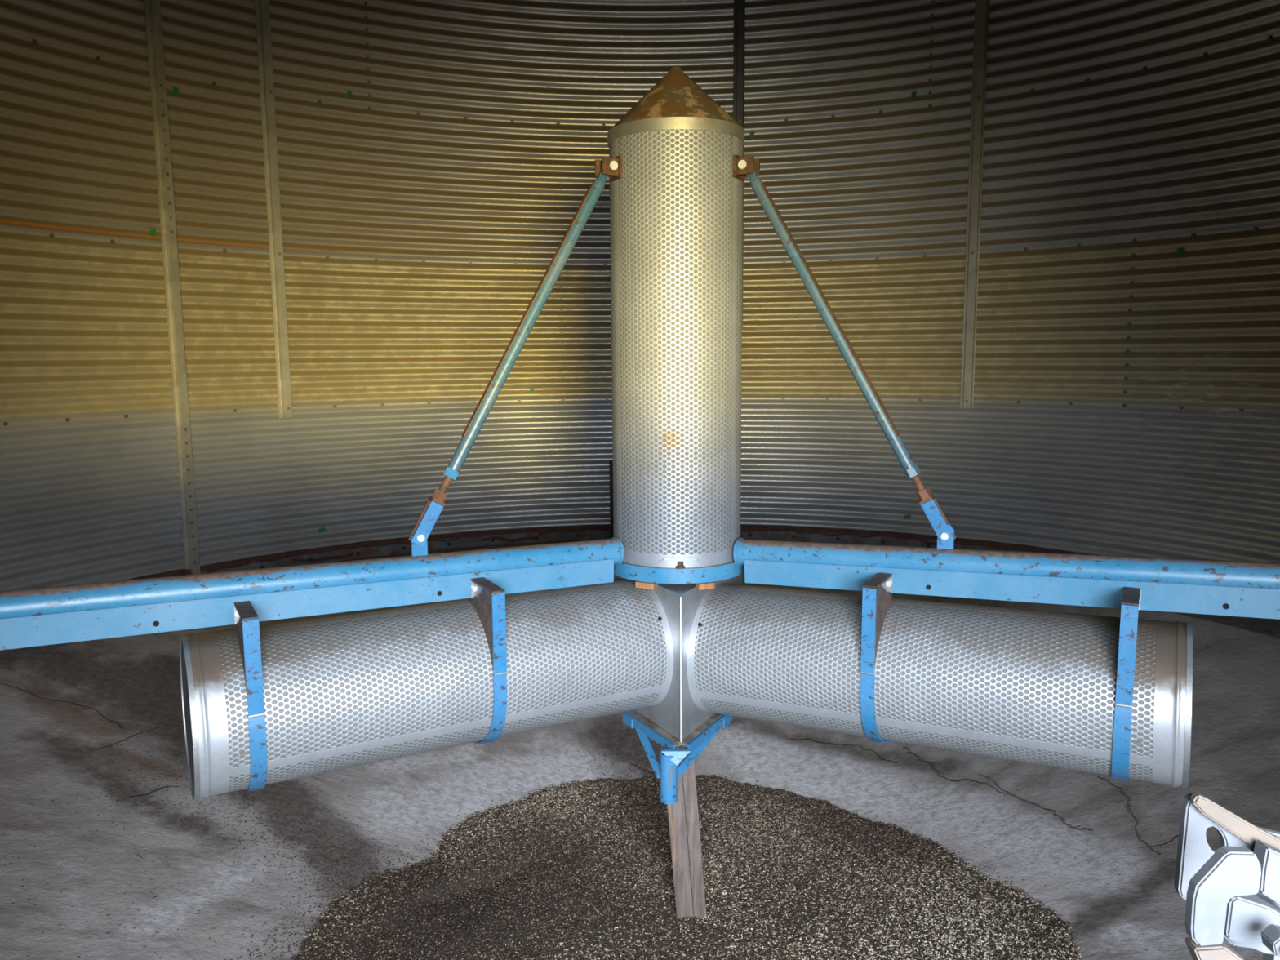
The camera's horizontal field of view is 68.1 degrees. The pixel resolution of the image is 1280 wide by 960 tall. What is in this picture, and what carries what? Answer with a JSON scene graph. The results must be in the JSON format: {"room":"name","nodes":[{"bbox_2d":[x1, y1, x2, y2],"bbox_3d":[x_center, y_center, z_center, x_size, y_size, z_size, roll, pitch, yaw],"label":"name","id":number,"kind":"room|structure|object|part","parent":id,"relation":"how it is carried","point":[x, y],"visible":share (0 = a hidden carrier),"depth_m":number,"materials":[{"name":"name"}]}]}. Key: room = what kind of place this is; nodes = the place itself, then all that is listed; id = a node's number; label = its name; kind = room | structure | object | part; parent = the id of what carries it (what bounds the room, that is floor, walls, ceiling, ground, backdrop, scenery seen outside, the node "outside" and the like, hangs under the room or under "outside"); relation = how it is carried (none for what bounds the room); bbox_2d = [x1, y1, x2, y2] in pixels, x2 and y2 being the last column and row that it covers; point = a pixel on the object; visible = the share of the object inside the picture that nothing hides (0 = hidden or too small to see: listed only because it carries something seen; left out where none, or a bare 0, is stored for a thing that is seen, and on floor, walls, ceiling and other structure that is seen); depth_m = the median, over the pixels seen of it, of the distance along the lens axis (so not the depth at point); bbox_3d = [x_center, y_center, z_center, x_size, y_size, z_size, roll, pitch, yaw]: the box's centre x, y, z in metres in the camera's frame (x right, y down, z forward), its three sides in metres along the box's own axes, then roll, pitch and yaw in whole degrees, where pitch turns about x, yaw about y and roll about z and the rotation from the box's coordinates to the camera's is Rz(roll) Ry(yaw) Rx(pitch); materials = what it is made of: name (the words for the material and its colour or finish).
{"room":"grain silo interior","nodes":[
{"label":"grain silo interior","id":0,"kind":"room"},
{"bbox_2d":[0,0,1279,591],"bbox_3d":[0.090,-0.831,2.378,5.497,2.950,5.497,-2,8,-13],"label":"wall","id":1,"kind":"structure","parent":0,"point":[1126,388],"depth_m":4.52,"materials":[{"name":"metal"}]},
{"bbox_2d":[150,227,155,236],"bbox_3d":[-2.074,-1.055,4.036,0.001,0.034,0.026,5,10,37],"label":"tag","id":2,"kind":"object","parent":1,"relation":"attached to","point":[153,231],"visible":1,"depth_m":4.04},
{"bbox_2d":[143,0,200,574],"bbox_3d":[-2.023,-1.008,4.086,0.028,2.920,0.064,6,10,39],"label":"wall post","id":3,"kind":"object","parent":1,"relation":"attached to","point":[152,7],"depth_m":4.10,"materials":[{"name":"metal"}]},
{"bbox_2d":[172,86,178,96],"bbox_3d":[-1.991,-1.666,4.063,0.001,0.036,0.029,6,10,40],"label":"tag","id":4,"kind":"object","parent":1,"relation":"attached to","point":[175,91],"visible":1,"depth_m":4.06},
{"bbox_2d":[254,0,292,417],"bbox_3d":[-1.695,-1.400,4.377,0.064,2.225,0.028,-7,10,-40],"label":"wall post","id":5,"kind":"object","parent":1,"relation":"attached to","point":[263,27],"depth_m":4.39,"materials":[{"name":"metal"}]},
{"bbox_2d":[0,530,623,650],"bbox_3d":[-1.160,0.255,1.817,2.524,0.175,0.072,-5,9,-29],"label":"support beam","id":6,"kind":"structure","parent":1,"relation":"attached to","point":[64,614],"depth_m":2.01,"materials":[{"name":"blue metal"}]},
{"bbox_3d":[-1.171,0.309,1.814,2.493,0.068,0.056,-5,9,-29],"label":"plate","id":7,"kind":"part","parent":6,"relation":"part of","materials":[{"name":"blue paint"}]},
{"bbox_2d":[179,578,673,799],"bbox_3d":[-0.468,0.456,2.232,1.090,0.347,0.341,-5,9,-29],"label":"duct","id":8,"kind":"object","parent":6,"relation":"hanging from","point":[342,691],"visible":0.97,"depth_m":2.06,"materials":[{"name":"metal"}]},
{"bbox_2d":[233,600,266,791],"bbox_3d":[-0.839,0.453,2.018,0.031,0.413,0.348,-5,9,-29],"label":"strap","id":9,"kind":"object","parent":8,"relation":"attached to","point":[246,618],"visible":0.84,"depth_m":1.87,"materials":[{"name":"blue paint"}]},
{"bbox_3d":[-0.791,0.262,1.903,0.030,0.005,0.141,-5,9,-29],"label":"arm","id":10,"kind":"part","parent":9,"relation":"part of"},
{"bbox_2d":[470,577,507,744],"bbox_3d":[-0.394,0.425,2.264,0.031,0.405,0.348,-5,9,-29],"label":"strap","id":11,"kind":"object","parent":8,"relation":"attached to","point":[489,605],"visible":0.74,"depth_m":2.12,"materials":[{"name":"blue paint"}]},
{"bbox_3d":[-0.346,0.238,2.149,0.030,0.005,0.141,-5,9,-29],"label":"arm","id":12,"kind":"part","parent":11,"relation":"part of"},
{"bbox_2d":[635,581,657,589],"bbox_3d":[0.016,0.262,2.373,0.052,0.015,0.024,4,9,28],"label":"wooden shim","id":13,"kind":"object","parent":8,"relation":"on","point":[641,584],"visible":0.98,"depth_m":2.36,"materials":[{"name":"orange wood"}]},
{"bbox_2d":[318,527,325,533],"bbox_3d":[-1.577,0.249,4.702,0.034,0.026,0.001,-6,10,-37],"label":"tag","id":14,"kind":"object","parent":1,"relation":"attached to","point":[322,530],"visible":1,"depth_m":4.70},
{"bbox_2d":[346,90,351,98],"bbox_3d":[-1.399,-1.854,4.560,0.031,0.037,0.001,-5,9,-32],"label":"tag","id":15,"kind":"object","parent":1,"relation":"attached to","point":[348,95],"visible":1,"depth_m":4.56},
{"bbox_2d":[529,386,534,393],"bbox_3d":[-0.579,-0.484,5.099,0.028,0.037,0.001,-2,8,-14],"label":"tag","id":16,"kind":"object","parent":1,"relation":"attached to","point":[532,390],"visible":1,"depth_m":5.10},
{"bbox_2d":[125,524,1098,580],"bbox_3d":[0.101,0.648,2.580,5.470,0.091,5.480,0,8,0],"label":"trim","id":17,"kind":"structure","parent":1,"relation":"attached to","point":[488,539],"depth_m":5.01,"materials":[{"name":"metal"}]},
{"bbox_2d":[733,0,745,328],"bbox_3d":[0.516,-1.710,4.973,0.058,1.800,0.028,1,8,9],"label":"wall post","id":18,"kind":"object","parent":1,"relation":"attached to","point":[739,5],"depth_m":4.92,"materials":[{"name":"metal"}]},
{"bbox_2d":[749,131,755,138],"bbox_3d":[0.586,-1.804,4.962,0.030,0.036,0.001,1,8,10],"label":"tag","id":19,"kind":"object","parent":1,"relation":"attached to","point":[752,134],"visible":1,"depth_m":4.96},
{"bbox_2d":[904,515,911,519],"bbox_3d":[1.397,0.193,4.945,0.034,0.026,0.001,4,9,28],"label":"tag","id":20,"kind":"object","parent":1,"relation":"attached to","point":[906,517],"visible":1,"depth_m":4.95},
{"bbox_2d":[911,91,916,98],"bbox_3d":[1.352,-1.900,4.681,0.026,0.034,0.001,4,9,27],"label":"tag","id":21,"kind":"object","parent":1,"relation":"attached to","point":[913,93],"visible":1,"depth_m":4.68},
{"bbox_2d":[960,0,989,408],"bbox_3d":[1.613,-1.455,4.569,0.064,2.215,0.028,5,9,34],"label":"wall post","id":22,"kind":"object","parent":1,"relation":"attached to","point":[981,6],"depth_m":4.58,"materials":[{"name":"metal"}]},
{"bbox_2d":[733,523,1279,619],"bbox_3d":[1.355,0.216,1.814,2.524,0.224,0.072,4,9,29],"label":"support beam","id":23,"kind":"structure","parent":1,"relation":"attached to","point":[1241,588],"depth_m":2.07,"materials":[{"name":"blue metal"}]},
{"bbox_3d":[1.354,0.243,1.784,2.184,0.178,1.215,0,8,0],"label":"plate","id":24,"kind":"part","parent":23,"relation":"part of","materials":[{"name":"blue paint"}]},
{"bbox_3d":[1.369,0.266,1.811,2.491,0.126,0.056,4,9,29],"label":"plate","id":25,"kind":"part","parent":23,"relation":"part of","materials":[{"name":"blue paint"}]},
{"bbox_2d":[1174,248,1183,256],"bbox_3d":[2.282,-0.964,4.012,0.001,0.037,0.031,-6,9,-36],"label":"tag","id":26,"kind":"object","parent":1,"relation":"attached to","point":[1180,251],"visible":1,"depth_m":4.01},
{"bbox_2d":[0,546,1279,959],"bbox_3d":[0.104,1.017,2.625,5.600,0.659,5.600,-5,9,-30],"label":"floor","id":27,"kind":"structure","parent":0,"point":[67,688],"depth_m":2.88,"materials":[{"name":"concrete"}]},
{"bbox_2d":[4,687,1190,959],"bbox_3d":[-0.375,0.930,2.715,4.019,0.456,2.003,-2,8,-14],"label":"husk","id":28,"kind":"object","parent":27,"relation":"on","point":[430,853],"visible":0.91,"depth_m":2.76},
{"bbox_2d":[609,460,613,538],"bbox_3d":[-0.140,0.119,5.218,0.048,0.450,0.056,-1,8,-5],"label":"wall post","id":29,"kind":"object","parent":27,"relation":"on","point":[611,461],"visible":0.24,"depth_m":5.19,"materials":[{"name":"metal"}]},
{"bbox_2d":[291,774,1082,959],"bbox_3d":[0.120,1.141,2.457,1.925,0.115,1.874,0,8,0],"label":"pile","id":30,"kind":"object","parent":27,"relation":"on","point":[576,870],"visible":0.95,"depth_m":2.61,"materials":[{"name":"food"}]},
{"bbox_2d":[662,745,706,917],"bbox_3d":[0.117,0.912,2.539,0.124,0.572,0.062,0,8,0],"label":"wooden post","id":31,"kind":"object","parent":30,"relation":"on","point":[682,868],"visible":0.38,"depth_m":2.52,"materials":[{"name":"brown wood"}]},
{"bbox_2d":[622,711,732,804],"bbox_3d":[0.102,0.708,2.442,0.296,0.138,0.276,0,8,0],"label":"bracket","id":32,"kind":"object","parent":31,"relation":"attached to","point":[668,769],"visible":0.91,"depth_m":2.37,"materials":[{"name":"blue metal"}]},
{"bbox_3d":[0.024,0.689,2.417,0.019,0.075,0.185,-3,8,-17],"label":"diagonal leg","id":33,"kind":"part","parent":32,"relation":"part of","materials":[{"name":"blue paint"}]},
{"bbox_3d":[0.030,0.650,2.453,0.026,0.024,0.260,-5,9,-29],"label":"arm","id":34,"kind":"part","parent":32,"relation":"part of","materials":[{"name":"blue paint"}]},
{"bbox_3d":[0.148,0.686,2.417,0.014,0.073,0.211,5,9,34],"label":"diagonal leg","id":35,"kind":"part","parent":32,"relation":"part of","materials":[{"name":"blue paint"}]},
{"bbox_3d":[0.172,0.649,2.453,0.026,0.024,0.260,4,9,29],"label":"arm","id":36,"kind":"part","parent":32,"relation":"part of","materials":[{"name":"blue paint"}]},
{"bbox_2d":[613,573,742,746],"bbox_3d":[0.100,0.443,2.476,0.372,0.378,0.353,0,8,0],"label":"junction","id":37,"kind":"object","parent":31,"relation":"on","point":[677,717],"visible":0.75,"depth_m":2.36,"materials":[{"name":"metal"}]},
{"bbox_2d":[613,560,744,583],"bbox_3d":[0.098,0.206,2.516,0.361,0.054,0.362,0,8,0],"label":"ring","id":38,"kind":"object","parent":37,"relation":"on","point":[680,574],"visible":0.41,"depth_m":2.35,"materials":[{"name":"blue paint"}]},
{"bbox_2d":[595,66,759,568],"bbox_3d":[0.093,-0.406,2.434,0.397,1.243,0.343,0,8,0],"label":"duct","id":39,"kind":"object","parent":38,"relation":"on","point":[677,168],"visible":0.99,"depth_m":2.30,"materials":[{"name":"metal"}]},
{"bbox_2d":[408,169,608,546],"bbox_3d":[-0.295,-0.307,2.228,0.530,0.890,0.036,-5,9,-29],"label":"rod","id":40,"kind":"object","parent":39,"relation":"attached to","point":[435,504],"visible":0.99,"depth_m":2.21,"materials":[{"name":"blue paint"}]},
{"bbox_3d":[-0.496,0.097,2.182,0.078,0.104,0.007,-5,9,-29],"label":"fork plate","id":41,"kind":"part","parent":40,"relation":"part of","materials":[{"name":"metal"}]},
{"bbox_3d":[-0.485,0.099,2.163,0.078,0.104,0.007,-5,9,-29],"label":"fork plate","id":42,"kind":"part","parent":40,"relation":"part of","materials":[{"name":"blue paint"}]},
{"bbox_3d":[-0.445,0.003,2.186,0.057,0.082,0.019,-5,9,-29],"label":"threaded rod","id":43,"kind":"part","parent":40,"relation":"part of","materials":[{"name":"metal"}]},
{"bbox_2d":[746,169,956,544],"bbox_3d":[0.484,-0.310,2.229,0.530,0.894,0.036,4,9,29],"label":"rod","id":44,"kind":"object","parent":39,"relation":"attached to","point":[928,502],"visible":1,"depth_m":2.21,"materials":[{"name":"blue paint"}]},
{"bbox_3d":[0.638,-0.001,2.187,0.057,0.082,0.019,4,9,29],"label":"threaded rod","id":45,"kind":"part","parent":44,"relation":"part of","materials":[{"name":"metal"}]},
{"bbox_3d":[0.680,0.095,2.164,0.078,0.105,0.007,4,9,29],"label":"fork plate","id":46,"kind":"part","parent":44,"relation":"part of","materials":[{"name":"blue paint"}]},
{"bbox_3d":[0.690,0.093,2.183,0.078,0.105,0.007,4,9,29],"label":"fork plate","id":47,"kind":"part","parent":44,"relation":"part of","materials":[{"name":"metal"}]},
{"bbox_2d":[695,582,715,590],"bbox_3d":[0.162,0.263,2.363,0.044,0.015,0.024,-3,8,-22],"label":"wooden shim","id":48,"kind":"object","parent":37,"relation":"on","point":[708,585],"visible":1,"depth_m":2.35,"materials":[{"name":"orange wood"}]},
{"bbox_2d":[687,583,1192,788],"bbox_3d":[0.667,0.452,2.233,1.097,0.373,0.341,4,9,29],"label":"duct","id":49,"kind":"object","parent":37,"relation":"on","point":[1035,686],"visible":0.95,"depth_m":2.07,"materials":[{"name":"metal"}]},
{"bbox_2d":[860,572,893,742],"bbox_3d":[0.591,0.419,2.265,0.031,0.414,0.348,4,9,29],"label":"strap","id":50,"kind":"object","parent":49,"relation":"attached to","point":[877,597],"visible":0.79,"depth_m":2.12,"materials":[{"name":"blue paint"}]},
{"bbox_3d":[0.540,0.228,2.150,0.030,0.005,0.141,4,9,29],"label":"arm","id":51,"kind":"part","parent":50,"relation":"part of"},
{"bbox_2d":[1111,586,1141,782],"bbox_3d":[1.037,0.428,2.017,0.031,0.422,0.348,4,9,29],"label":"strap","id":52,"kind":"object","parent":49,"relation":"attached to","point":[1131,601],"visible":0.91,"depth_m":1.87,"materials":[{"name":"blue paint"}]},
{"bbox_3d":[0.986,0.233,1.902,0.030,0.005,0.141,4,9,29],"label":"arm","id":53,"kind":"part","parent":52,"relation":"part of"},
{"bbox_2d":[1173,792,1279,959],"bbox_3d":[0.662,0.209,0.262,0.913,0.302,0.151,7,11,44],"label":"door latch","id":54,"kind":"structure","parent":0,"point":[1231,891],"depth_m":0.55,"materials":[{"name":"white metal"}]},
{"bbox_3d":[0.320,0.229,0.521,0.036,0.055,0.008,0,8,0],"label":"hook plate","id":55,"kind":"part","parent":54,"relation":"part of","materials":[{"name":"silver metal"}]},
{"bbox_3d":[0.377,0.236,0.558,0.028,0.046,0.012,0,8,0],"label":"plate","id":56,"kind":"part","parent":54,"relation":"part of","materials":[{"name":"white metal"}]}
]}

